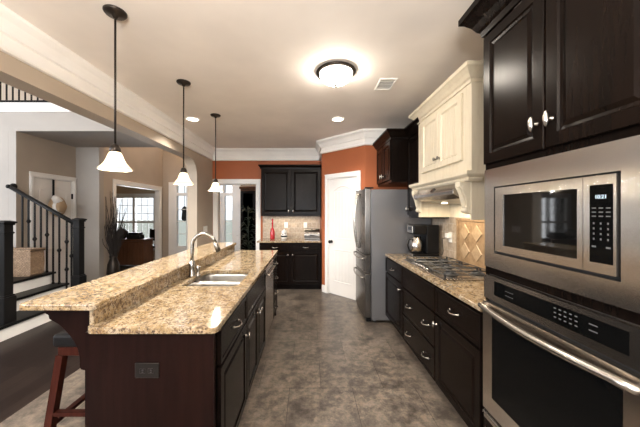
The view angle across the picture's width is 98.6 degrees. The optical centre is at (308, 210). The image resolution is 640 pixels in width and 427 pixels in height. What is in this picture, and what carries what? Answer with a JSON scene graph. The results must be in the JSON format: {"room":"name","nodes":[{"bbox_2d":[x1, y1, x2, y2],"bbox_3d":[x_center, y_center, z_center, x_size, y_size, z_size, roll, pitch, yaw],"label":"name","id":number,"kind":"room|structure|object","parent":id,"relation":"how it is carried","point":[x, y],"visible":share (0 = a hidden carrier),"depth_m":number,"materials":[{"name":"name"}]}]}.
{"room":"kitchen","nodes":[
{"label":"kitchen","id":0,"kind":"room"},
{"bbox_2d":[0,131,7,220],"bbox_3d":[-6.851,0.110,4.360,4.299,2.720,0.120,0,0,0],"label":"wall","id":1,"kind":"structure","parent":0,"point":[3,134],"depth_m":4.30,"materials":[{"name":"beige paint"}]},
{"bbox_2d":[8,131,75,246],"bbox_3d":[-4.640,0.110,4.850,0.120,2.720,1.100,0,0,0],"label":"wall","id":2,"kind":"structure","parent":0,"point":[26,152],"depth_m":4.46,"materials":[{"name":"beige paint"}]},
{"bbox_2d":[29,171,76,246],"bbox_3d":[-4.615,0.410,4.945,0.130,2.120,0.900,0,0,0],"label":"door frame","id":3,"kind":"structure","parent":2,"relation":"attached to","point":[32,175],"depth_m":4.71,"materials":[{"name":"white paint"}]},
{"bbox_2d":[34,178,72,286],"bbox_3d":[-4.598,0.451,4.949,0.059,2.017,0.750,0,0,0],"label":"door","id":4,"kind":"structure","parent":2,"relation":"in","point":[42,188],"depth_m":4.96,"materials":[{"name":"white paint"}]},
{"bbox_2d":[48,179,66,216],"bbox_3d":[-4.500,-0.228,4.960,0.145,0.665,0.370,0,0,0],"label":"hat","id":5,"kind":"object","parent":4,"relation":"hanging from","point":[57,203],"visible":0.83,"depth_m":4.89,"materials":[{"name":"beige wicker"}]},
{"bbox_2d":[1,82,103,281],"bbox_3d":[-6.560,-1.230,5.470,4.880,5.400,0.140,0,0,0],"label":"wall","id":6,"kind":"structure","parent":0,"point":[90,180],"depth_m":5.40,"materials":[{"name":"beige paint"}]},
{"bbox_2d":[0,103,71,111],"bbox_3d":[-5.585,-1.620,4.850,6.829,0.140,1.130,0,0,0],"label":"trim","id":7,"kind":"structure","parent":6,"relation":"attached to","point":[4,107],"depth_m":4.29,"materials":[{"name":"white paint"}]},
{"bbox_2d":[0,82,49,102],"bbox_3d":[-5.550,-2.192,4.330,6.700,0.996,0.060,0,0,0],"label":"balcony railing","id":8,"kind":"object","parent":7,"relation":"on","point":[6,100],"visible":0.19,"depth_m":4.32,"materials":[{"name":"black metal"}]},
{"bbox_2d":[0,259,154,422],"bbox_3d":[-4.950,1.520,2.550,8.100,0.100,12.100,0,0,0],"label":"floor","id":9,"kind":"structure","parent":0,"point":[27,358],"depth_m":2.62,"materials":[{"name":"brown wood"}]},
{"bbox_2d":[0,272,69,341],"bbox_3d":[-4.735,0.945,3.664,2.610,1.050,1.269,0,0,0],"label":"staircase","id":10,"kind":"structure","parent":9,"relation":"on","point":[33,287],"depth_m":3.69,"materials":[{"name":"white paint"}]},
{"bbox_2d":[0,220,17,324],"bbox_3d":[-3.530,0.702,3.190,0.146,1.184,0.146,0,0,0],"label":"newel post","id":11,"kind":"object","parent":10,"relation":"on","point":[8,300],"visible":1,"depth_m":3.16,"materials":[{"name":"black paint"}]},
{"bbox_2d":[13,247,45,276],"bbox_3d":[-4.200,0.746,4.020,0.484,0.397,0.228,0,0,0],"label":"wicker basket","id":12,"kind":"object","parent":10,"relation":"on","point":[27,261],"visible":0.81,"depth_m":3.92,"materials":[{"name":"beige wicker"}]},
{"bbox_2d":[5,183,86,288],"bbox_3d":[-4.056,0.432,4.221,1.198,1.723,0.157,0,0,0],"label":"stair railing","id":13,"kind":"object","parent":10,"relation":"on","point":[77,276],"visible":0.7,"depth_m":4.21,"materials":[{"name":"black paint"}]},
{"bbox_2d":[102,193,126,275],"bbox_3d":[-3.892,0.537,5.575,0.356,1.864,0.432,0,0,0],"label":"arrangement","id":14,"kind":"object","parent":9,"relation":"on","point":[114,242],"visible":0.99,"depth_m":5.52,"materials":[{"name":"black plant"}]},
{"bbox_2d":[117,238,153,264],"bbox_3d":[-4.720,1.105,7.360,0.900,0.730,0.460,0,0,0],"label":"sideboard","id":15,"kind":"object","parent":9,"relation":"on","point":[132,251],"visible":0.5,"depth_m":7.14,"materials":[{"name":"brown wood"}]},
{"bbox_2d":[121,228,128,238],"bbox_3d":[-4.970,0.599,7.330,0.300,0.280,0.300,0,0,0],"label":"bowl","id":16,"kind":"object","parent":15,"relation":"on","point":[126,232],"visible":0.41,"depth_m":7.28,"materials":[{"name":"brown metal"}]},
{"bbox_2d":[126,232,143,238],"bbox_3d":[-4.630,0.654,7.340,0.340,0.169,0.240,0,0,0],"label":"storage box","id":17,"kind":"object","parent":15,"relation":"on","point":[131,235],"visible":0.98,"depth_m":7.24,"materials":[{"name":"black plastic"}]},
{"bbox_2d":[150,229,154,247],"bbox_3d":[-4.460,0.995,7.885,0.440,0.952,0.470,0,0,0],"label":"dining chair","id":18,"kind":"object","parent":9,"relation":"on","point":[152,231],"visible":0.12,"depth_m":8.07,"materials":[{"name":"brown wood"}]},
{"bbox_2d":[239,186,255,249],"bbox_3d":[-1.420,0.410,7.495,0.860,2.120,0.450,0,0,0],"label":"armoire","id":19,"kind":"object","parent":9,"relation":"on","point":[247,193],"visible":0.36,"depth_m":7.30,"materials":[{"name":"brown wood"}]},
{"bbox_2d":[239,206,255,249],"bbox_3d":[-1.460,0.667,6.770,0.636,1.603,0.666,0,0,0],"label":"potted plant","id":20,"kind":"object","parent":9,"relation":"on","point":[249,246],"visible":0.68,"depth_m":6.73,"materials":[{"name":"grey plant"}]},
{"bbox_2d":[0,112,154,146],"bbox_3d":[-5.585,-1.400,4.850,6.829,0.300,1.100,0,0,0],"label":"ceiling","id":21,"kind":"structure","parent":0,"point":[73,129],"depth_m":4.30,"materials":[{"name":"beige paint"}]},
{"bbox_2d":[0,51,212,249],"bbox_3d":[-2.085,-1.230,1.170,0.170,5.400,9.340,0,0,0],"label":"wall","id":22,"kind":"structure","parent":0,"point":[15,73],"depth_m":3.07,"materials":[{"name":"beige paint"}]},
{"bbox_2d":[104,147,162,275],"bbox_3d":[-4.180,-1.230,7.010,0.120,5.400,2.980,0,0,0],"label":"wall","id":23,"kind":"structure","parent":0,"point":[146,163],"depth_m":6.57,"materials":[{"name":"beige paint"}]},
{"bbox_2d":[113,179,161,259],"bbox_3d":[-4.165,0.398,6.720,0.150,2.145,1.900,0,0,0],"label":"door frame","id":24,"kind":"structure","parent":23,"relation":"attached to","point":[158,190],"depth_m":7.57,"materials":[{"name":"white paint"}]},
{"bbox_2d":[116,185,154,258],"bbox_3d":[-5.810,0.098,8.560,3.380,2.745,0.120,0,0,0],"label":"wall","id":25,"kind":"structure","parent":0,"point":[119,189],"depth_m":8.50,"materials":[{"name":"beige paint"}]},
{"bbox_2d":[116,193,154,249],"bbox_3d":[-5.375,0.335,8.515,1.450,1.750,0.150,0,0,0],"label":"window","id":26,"kind":"structure","parent":25,"relation":"in","point":[134,196],"depth_m":8.49,"materials":[{"name":"white paint"}]},
{"bbox_2d":[163,150,255,257],"bbox_3d":[-2.510,-1.230,7.820,3.220,5.400,0.140,0,0,0],"label":"wall","id":27,"kind":"structure","parent":0,"point":[172,164],"depth_m":7.75,"materials":[{"name":"beige paint"}]},
{"bbox_2d":[169,182,240,255],"bbox_3d":[-2.940,0.330,7.790,2.020,2.280,0.120,0,0,0],"label":"door frame","id":28,"kind":"structure","parent":27,"relation":"attached to","point":[174,194],"depth_m":7.73,"materials":[{"name":"white paint"}]},
{"bbox_2d":[220,196,221,241],"bbox_3d":[-2.900,0.521,7.752,0.920,1.882,0.107,0,0,0],"label":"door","id":29,"kind":"structure","parent":27,"relation":"in","point":[220,196],"depth_m":7.77,"materials":[{"name":"white paint"}]},
{"bbox_2d":[0,288,467,426],"bbox_3d":[-0.205,1.520,1.100,3.870,0.100,9.200,0,0,0],"label":"floor","id":30,"kind":"structure","parent":0,"point":[322,364],"depth_m":2.37,"materials":[{"name":"tile"}]},
{"bbox_2d":[44,330,84,426],"bbox_3d":[-1.345,1.104,1.815,0.452,0.739,0.452,0,0,0],"label":"bar stool","id":31,"kind":"object","parent":30,"relation":"on","point":[66,346],"visible":0.23,"depth_m":1.64,"materials":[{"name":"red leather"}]},
{"bbox_2d":[45,311,275,426],"bbox_3d":[-0.884,0.973,2.608,0.844,0.994,2.553,0,0,0],"label":"kitchen island","id":32,"kind":"object","parent":30,"relation":"on","point":[183,394],"visible":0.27,"depth_m":1.33,"materials":[{"name":"brown wood"}]},
{"bbox_2d":[19,242,235,310],"bbox_3d":[-1.206,0.460,2.595,0.372,0.031,2.580,0,0,0],"label":"countertop","id":33,"kind":"structure","parent":32,"relation":"on","point":[95,294],"depth_m":1.66,"materials":[{"name":"beige stone"}]},
{"bbox_2d":[135,363,158,377],"bbox_3d":[-0.782,0.770,1.326,0.116,0.072,0.009,0,0,0],"label":"island outlet","id":34,"kind":"object","parent":32,"relation":"attached to","point":[142,370],"visible":1,"depth_m":1.32,"materials":[{"name":"black plastic"}]},
{"bbox_2d":[139,368,144,373],"bbox_3d":[-0.802,0.770,1.324,0.028,0.026,0.004,0,0,0],"label":"socket","id":35,"kind":"object","parent":34,"relation":"attached to","point":[141,370],"depth_m":1.32,"materials":[{"name":"black plastic"}]},
{"bbox_2d":[148,368,153,373],"bbox_3d":[-0.762,0.770,1.324,0.028,0.026,0.004,0,0,0],"label":"socket","id":36,"kind":"object","parent":34,"relation":"attached to","point":[150,370],"depth_m":1.32,"materials":[{"name":"black plastic"}]},
{"bbox_2d":[194,270,264,397],"bbox_3d":[-0.737,1.029,2.388,0.664,0.882,0.843,0,0,0],"label":"base cabinet","id":37,"kind":"object","parent":30,"relation":"on","point":[255,321],"visible":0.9,"depth_m":2.29,"materials":[{"name":"brown wood"}]},
{"bbox_2d":[215,296,250,426],"bbox_3d":[-0.737,1.029,1.661,0.664,0.882,0.608,0,0,0],"label":"base cabinet","id":38,"kind":"object","parent":30,"relation":"on","point":[231,339],"visible":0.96,"depth_m":1.59,"materials":[{"name":"brown wood"}]},
{"bbox_2d":[265,260,275,342],"bbox_3d":[-0.738,1.031,3.115,0.663,0.878,0.608,0,0,0],"label":"dishwasher","id":39,"kind":"object","parent":30,"relation":"on","point":[269,270],"visible":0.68,"depth_m":3.01,"materials":[{"name":"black metal"}]},
{"bbox_2d":[273,254,277,318],"bbox_3d":[-0.738,1.029,3.639,0.662,0.882,0.437,0,0,0],"label":"base cabinet","id":40,"kind":"object","parent":30,"relation":"on","point":[275,262],"visible":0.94,"depth_m":3.59,"materials":[{"name":"brown wood"}]},
{"bbox_2d":[88,250,277,333],"bbox_3d":[-0.755,0.571,2.607,0.630,0.030,2.595,0,0,0],"label":"countertop","id":41,"kind":"structure","parent":40,"relation":"on","point":[177,308],"depth_m":1.64,"materials":[{"name":"beige stone"}]},
{"bbox_2d":[90,246,234,324],"bbox_3d":[-1.060,0.516,2.612,0.020,0.080,2.545,0,0,0],"label":"granite splash","id":42,"kind":"object","parent":41,"relation":"on","point":[97,315],"visible":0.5,"depth_m":1.73,"materials":[{"name":"beige stone"}]},
{"bbox_2d":[188,232,220,276],"bbox_3d":[-0.885,0.367,2.333,0.284,0.377,0.060,0,0,6],"label":"kitchen faucet","id":43,"kind":"object","parent":41,"relation":"on","point":[216,246],"visible":1,"depth_m":2.33,"materials":[{"name":"silver metal"}]},
{"bbox_2d":[188,260,195,276],"bbox_3d":[-0.997,0.485,2.345,0.060,0.140,0.060,0,0,0],"label":"faucet","id":44,"kind":"object","parent":43,"relation":"attached to","point":[192,262],"depth_m":2.32,"materials":[{"name":"metal"}]},
{"bbox_2d":[188,274,247,285],"bbox_3d":[-0.745,0.677,2.303,0.448,0.180,0.563,0,0,0],"label":"double sink","id":45,"kind":"object","parent":41,"relation":"in","point":[209,279],"visible":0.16,"depth_m":2.54,"materials":[{"name":"silver metal"}]},
{"bbox_2d":[259,243,321,288],"bbox_3d":[-0.344,1.029,5.372,1.157,0.882,0.649,0,0,0],"label":"base cabinet","id":46,"kind":"object","parent":30,"relation":"on","point":[299,266],"visible":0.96,"depth_m":5.09,"materials":[{"name":"brown wood"}]},
{"bbox_2d":[257,238,321,242],"bbox_3d":[-0.365,0.571,5.386,1.199,0.030,0.623,0,0,0],"label":"countertop","id":47,"kind":"structure","parent":46,"relation":"on","point":[262,240],"depth_m":5.18,"materials":[{"name":"beige stone"}]},
{"bbox_2d":[270,218,274,238],"bbox_3d":[-0.720,0.350,5.420,0.100,0.410,0.100,0,0,0],"label":"decanter","id":48,"kind":"object","parent":47,"relation":"on","point":[272,231],"visible":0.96,"depth_m":5.39,"materials":[{"name":"red glass"}]},
{"bbox_2d":[281,229,286,238],"bbox_3d":[-0.490,0.451,5.418,0.131,0.210,0.134,0,0,0],"label":"ceramic canister","id":49,"kind":"object","parent":47,"relation":"on","point":[284,232],"visible":1,"depth_m":5.37,"materials":[{"name":"white ceramic"}]},
{"bbox_2d":[304,229,319,238],"bbox_3d":[0.060,0.454,5.444,0.300,0.196,0.252,0,0,0],"label":"bread box","id":50,"kind":"object","parent":47,"relation":"on","point":[308,233],"visible":1,"depth_m":5.33,"materials":[{"name":"silver metal"}]},
{"bbox_2d":[353,187,430,321],"bbox_3d":[1.127,0.578,3.974,0.966,1.785,0.723,0,0,0],"label":"refrigerator","id":51,"kind":"object","parent":30,"relation":"on","point":[381,219],"visible":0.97,"depth_m":3.61,"materials":[{"name":"grey metal"}]},
{"bbox_2d":[385,257,403,336],"bbox_3d":[1.294,1.029,3.271,0.668,0.882,0.655,0,0,0],"label":"base cabinet","id":52,"kind":"object","parent":30,"relation":"on","point":[394,287],"visible":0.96,"depth_m":3.21,"materials":[{"name":"brown wood"}]},
{"bbox_2d":[403,267,436,380],"bbox_3d":[1.294,1.029,2.562,0.668,0.882,0.760,0,0,0],"label":"base cabinet","id":53,"kind":"object","parent":30,"relation":"on","point":[419,313],"visible":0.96,"depth_m":2.47,"materials":[{"name":"brown wood"}]},
{"bbox_2d":[432,286,484,426],"bbox_3d":[1.293,1.029,1.889,0.670,0.882,0.585,0,0,0],"label":"base cabinet","id":54,"kind":"object","parent":30,"relation":"on","point":[458,325],"visible":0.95,"depth_m":1.81,"materials":[{"name":"brown wood"}]},
{"bbox_2d":[385,254,485,311],"bbox_3d":[1.312,0.571,2.595,0.633,0.030,2.010,0,0,0],"label":"countertop","id":55,"kind":"structure","parent":54,"relation":"on","point":[471,293],"depth_m":2.05,"materials":[{"name":"beige stone"}]},
{"bbox_2d":[407,224,438,255],"bbox_3d":[1.393,0.362,3.430,0.365,0.385,0.210,0,0,0],"label":"coffee maker","id":56,"kind":"object","parent":55,"relation":"on","point":[427,243],"visible":0.98,"depth_m":3.33,"materials":[{"name":"black plastic"}]},
{"bbox_2d":[403,256,485,280],"bbox_3d":[1.315,0.531,2.640,0.510,0.048,0.910,0,0,0],"label":"gas cooktop","id":57,"kind":"object","parent":55,"relation":"in","point":[444,269],"visible":0.92,"depth_m":2.50,"materials":[{"name":"silver metal"}]},
{"bbox_2d":[458,0,639,426],"bbox_3d":[1.272,0.152,1.165,0.712,2.635,1.044,0,0,0],"label":"tall cabinet","id":58,"kind":"object","parent":30,"relation":"on","point":[560,76],"visible":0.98,"depth_m":1.12,"materials":[{"name":"brown wood"}]},
{"bbox_2d":[477,274,639,426],"bbox_3d":[1.260,0.761,1.171,0.676,0.813,0.791,0,0,0],"label":"wall oven","id":59,"kind":"object","parent":58,"relation":"in","point":[549,360],"visible":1,"depth_m":1.11,"materials":[{"name":"silver metal"}]},
{"bbox_2d":[489,274,639,373],"bbox_3d":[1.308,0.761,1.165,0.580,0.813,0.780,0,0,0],"label":"control panel","id":60,"kind":"object","parent":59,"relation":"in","point":[536,323],"depth_m":1.06,"materials":[{"name":"silver metal"}]},
{"bbox_2d":[485,135,639,313],"bbox_3d":[1.204,0.040,1.183,0.427,0.540,0.760,0,0,0],"label":"microwave","id":61,"kind":"object","parent":58,"relation":"in","point":[590,224],"visible":1,"depth_m":1.04,"materials":[{"name":"silver metal"}]},
{"bbox_2d":[0,0,522,147],"bbox_3d":[-0.220,-1.325,1.150,3.900,0.100,9.300,0,0,0],"label":"ceiling","id":62,"kind":"structure","parent":0,"point":[253,64],"depth_m":2.21,"materials":[{"name":"paint"}]},
{"bbox_2d":[96,4,132,171],"bbox_3d":[-1.240,-0.768,1.760,0.192,1.014,0.192,0,0,0],"label":"pendant lamp","id":63,"kind":"object","parent":62,"relation":"hanging from","point":[114,161],"visible":1,"depth_m":1.75,"materials":[{"name":"white glass"}]},
{"bbox_2d":[173,79,193,184],"bbox_3d":[-1.240,-0.768,2.720,0.192,1.014,0.192,0,0,0],"label":"pendant lamp","id":64,"kind":"object","parent":62,"relation":"hanging from","point":[183,178],"visible":1,"depth_m":2.69,"materials":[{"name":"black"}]},
{"bbox_2d":[185,117,199,121],"bbox_3d":[-1.610,-1.270,3.810,0.196,0.010,0.196,0,0,0],"label":"recessed light","id":65,"kind":"object","parent":62,"relation":"in","point":[194,119],"visible":1,"depth_m":3.81,"materials":[{"name":"beige"}]},
{"bbox_2d":[208,113,222,191],"bbox_3d":[-1.240,-0.768,3.650,0.192,1.014,0.192,0,0,0],"label":"pendant lamp","id":66,"kind":"object","parent":62,"relation":"hanging from","point":[215,187],"visible":1,"depth_m":3.63,"materials":[{"name":"beige glass"}]},
{"bbox_2d":[316,61,355,86],"bbox_3d":[0.245,-1.198,2.500,0.362,0.152,0.362,0,0,0],"label":"flush ceiling light","id":67,"kind":"object","parent":62,"relation":"attached to","point":[334,73],"visible":1,"depth_m":2.41,"materials":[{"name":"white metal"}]},
{"bbox_2d":[331,117,344,121],"bbox_3d":[0.400,-1.270,3.810,0.196,0.010,0.196,0,0,0],"label":"recessed light","id":68,"kind":"object","parent":62,"relation":"in","point":[335,119],"visible":1,"depth_m":3.81,"materials":[{"name":"white paint"}]},
{"bbox_2d":[374,78,397,89],"bbox_3d":[0.770,-1.270,2.760,0.170,0.010,0.250,0,0,0],"label":"ceiling vent","id":69,"kind":"object","parent":62,"relation":"in","point":[384,83],"visible":1,"depth_m":2.73,"materials":[{"name":"white metal"}]},
{"bbox_2d":[213,161,320,238],"bbox_3d":[-0.820,0.098,5.770,2.360,2.745,0.140,0,0,0],"label":"wall","id":70,"kind":"structure","parent":0,"point":[224,169],"depth_m":5.70,"materials":[{"name":"paint"}]},
{"bbox_2d":[213,179,260,249],"bbox_3d":[-1.495,0.406,5.755,0.986,2.128,0.170,0,0,0],"label":"door frame","id":71,"kind":"structure","parent":70,"relation":"attached to","point":[216,195],"depth_m":5.68,"materials":[{"name":"white paint"}]},
{"bbox_2d":[258,164,320,215],"bbox_3d":[-0.351,-0.400,5.505,1.268,1.000,0.386,0,0,0],"label":"upper cabinet","id":72,"kind":"object","parent":70,"relation":"attached to","point":[286,189],"visible":0.94,"depth_m":5.35,"materials":[{"name":"brown wood"}]},
{"bbox_2d":[263,216,319,237],"bbox_3d":[-0.360,0.325,5.694,1.189,0.460,0.011,0,0,0],"label":"tile backsplash","id":73,"kind":"structure","parent":70,"relation":"attached to","point":[295,229],"depth_m":5.69,"materials":[{"name":"tile"}]},
{"bbox_2d":[321,157,321,287],"bbox_3d":[0.290,0.098,5.360,0.100,2.745,0.680,0,0,0],"label":"wall","id":74,"kind":"structure","parent":0,"point":[321,157],"depth_m":5.28,"materials":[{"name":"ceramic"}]},
{"bbox_2d":[322,145,364,284],"bbox_3d":[0.599,0.098,4.722,0.100,2.745,0.928,0,0,-44],"label":"wall","id":75,"kind":"structure","parent":0,"point":[351,159],"depth_m":4.74,"materials":[{"name":"paint"}]},
{"bbox_2d":[0,3,386,160],"bbox_3d":[-0.185,-1.157,1.100,3.629,0.235,9.200,0,0,0],"label":"crown molding","id":76,"kind":"structure","parent":75,"relation":"attached to","point":[20,39],"depth_m":2.76,"materials":[{"name":"white paint"}]},
{"bbox_2d":[328,177,356,299],"bbox_3d":[0.561,0.451,4.681,0.107,2.017,0.614,0,0,-44],"label":"door","id":77,"kind":"structure","parent":75,"relation":"in","point":[342,192],"depth_m":4.69,"materials":[{"name":"white paint"}]},
{"bbox_2d":[324,170,360,292],"bbox_3d":[0.587,0.410,4.706,0.120,2.120,0.768,0,0,-44],"label":"door frame","id":78,"kind":"structure","parent":75,"relation":"attached to","point":[357,174],"depth_m":4.91,"materials":[{"name":"white paint"}]},
{"bbox_2d":[372,128,407,186],"bbox_3d":[1.314,-0.720,3.974,0.628,0.680,0.892,0,0,0],"label":"upper cabinet","id":79,"kind":"object","parent":75,"relation":"attached to","point":[390,146],"visible":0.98,"depth_m":3.62,"materials":[{"name":"brown wood"}]},
{"bbox_2d":[365,145,406,188],"bbox_3d":[1.258,0.098,4.405,0.743,2.745,0.100,0,0,0],"label":"wall","id":80,"kind":"structure","parent":0,"point":[370,151],"depth_m":4.36,"materials":[{"name":"paint"}]},
{"bbox_3d":[1.690,0.097,0.500,0.120,2.745,8.000,0,0,0],"label":"wall","id":81,"kind":"structure","parent":0,"visible":0},
{"bbox_2d":[404,117,448,217],"bbox_3d":[1.424,-0.487,3.388,0.408,1.145,0.595,0,0,0],"label":"upper cabinet","id":82,"kind":"object","parent":81,"relation":"attached to","point":[411,130],"visible":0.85,"depth_m":3.41,"materials":[{"name":"brown wood"}]},
{"bbox_2d":[409,60,485,219],"bbox_3d":[1.400,-0.526,2.650,0.456,1.192,1.200,0,0,0],"label":"upper cabinet","id":83,"kind":"object","parent":81,"relation":"attached to","point":[451,119],"visible":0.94,"depth_m":2.34,"materials":[{"name":"beige paint"}]},
{"bbox_2d":[414,184,460,203],"bbox_3d":[1.389,-0.150,2.650,0.445,0.156,0.840,0,0,0],"label":"range hood","id":84,"kind":"object","parent":83,"relation":"attached to","point":[447,194],"visible":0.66,"depth_m":2.58,"materials":[{"name":"silver metal"}]},
{"bbox_2d":[409,170,484,190],"bbox_3d":[1.246,-0.268,2.650,0.132,0.075,1.194,0,0,0],"label":"mantel shelf","id":85,"kind":"object","parent":83,"relation":"attached to","point":[467,176],"depth_m":2.28,"materials":[{"name":"beige paint"}]},
{"bbox_2d":[433,217,469,260],"bbox_3d":[1.623,0.312,2.595,0.011,0.484,2.006,0,0,0],"label":"tile backsplash","id":86,"kind":"structure","parent":81,"relation":"attached to","point":[446,225],"depth_m":3.21,"materials":[{"name":"tile"}]},
{"bbox_2d":[445,232,451,242],"bbox_3d":[1.590,0.300,3.140,0.054,0.116,0.072,0,0,0],"label":"wall outlet","id":87,"kind":"object","parent":86,"relation":"attached to","point":[447,235],"visible":1,"depth_m":3.11,"materials":[{"name":"white plastic"}]},
{"bbox_2d":[456,218,485,270],"bbox_3d":[1.609,0.316,2.640,0.015,0.475,0.720,0,0,0],"label":"tile panel","id":88,"kind":"object","parent":81,"relation":"attached to","point":[470,234],"visible":0.63,"depth_m":2.73,"materials":[{"name":"beige tile"}]},
{"bbox_3d":[-2.950,-1.080,8.550,2.700,0.100,1.300,0,0,0],"label":"ceiling","id":89,"kind":"structure","parent":0,"visible":0},
{"bbox_2d":[181,185,185,220],"bbox_3d":[-3.665,-0.369,8.100,0.185,1.319,0.185,0,0,22],"label":"lantern","id":90,"kind":"object","parent":89,"relation":"hanging from","point":[183,217],"visible":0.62,"depth_m":8.04,"materials":[{"name":"black metal"}]},
{"label":"outside","id":91,"kind":"structure","parent":0,"visible":0},
{"bbox_2d":[118,220,231,245],"bbox_3d":[0.000,2.020,34.350,80.000,0.100,51.300,0,0,0],"label":"ground","id":92,"kind":"structure","parent":91,"point":[146,227],"depth_m":29.29,"materials":[{"name":"grey"}]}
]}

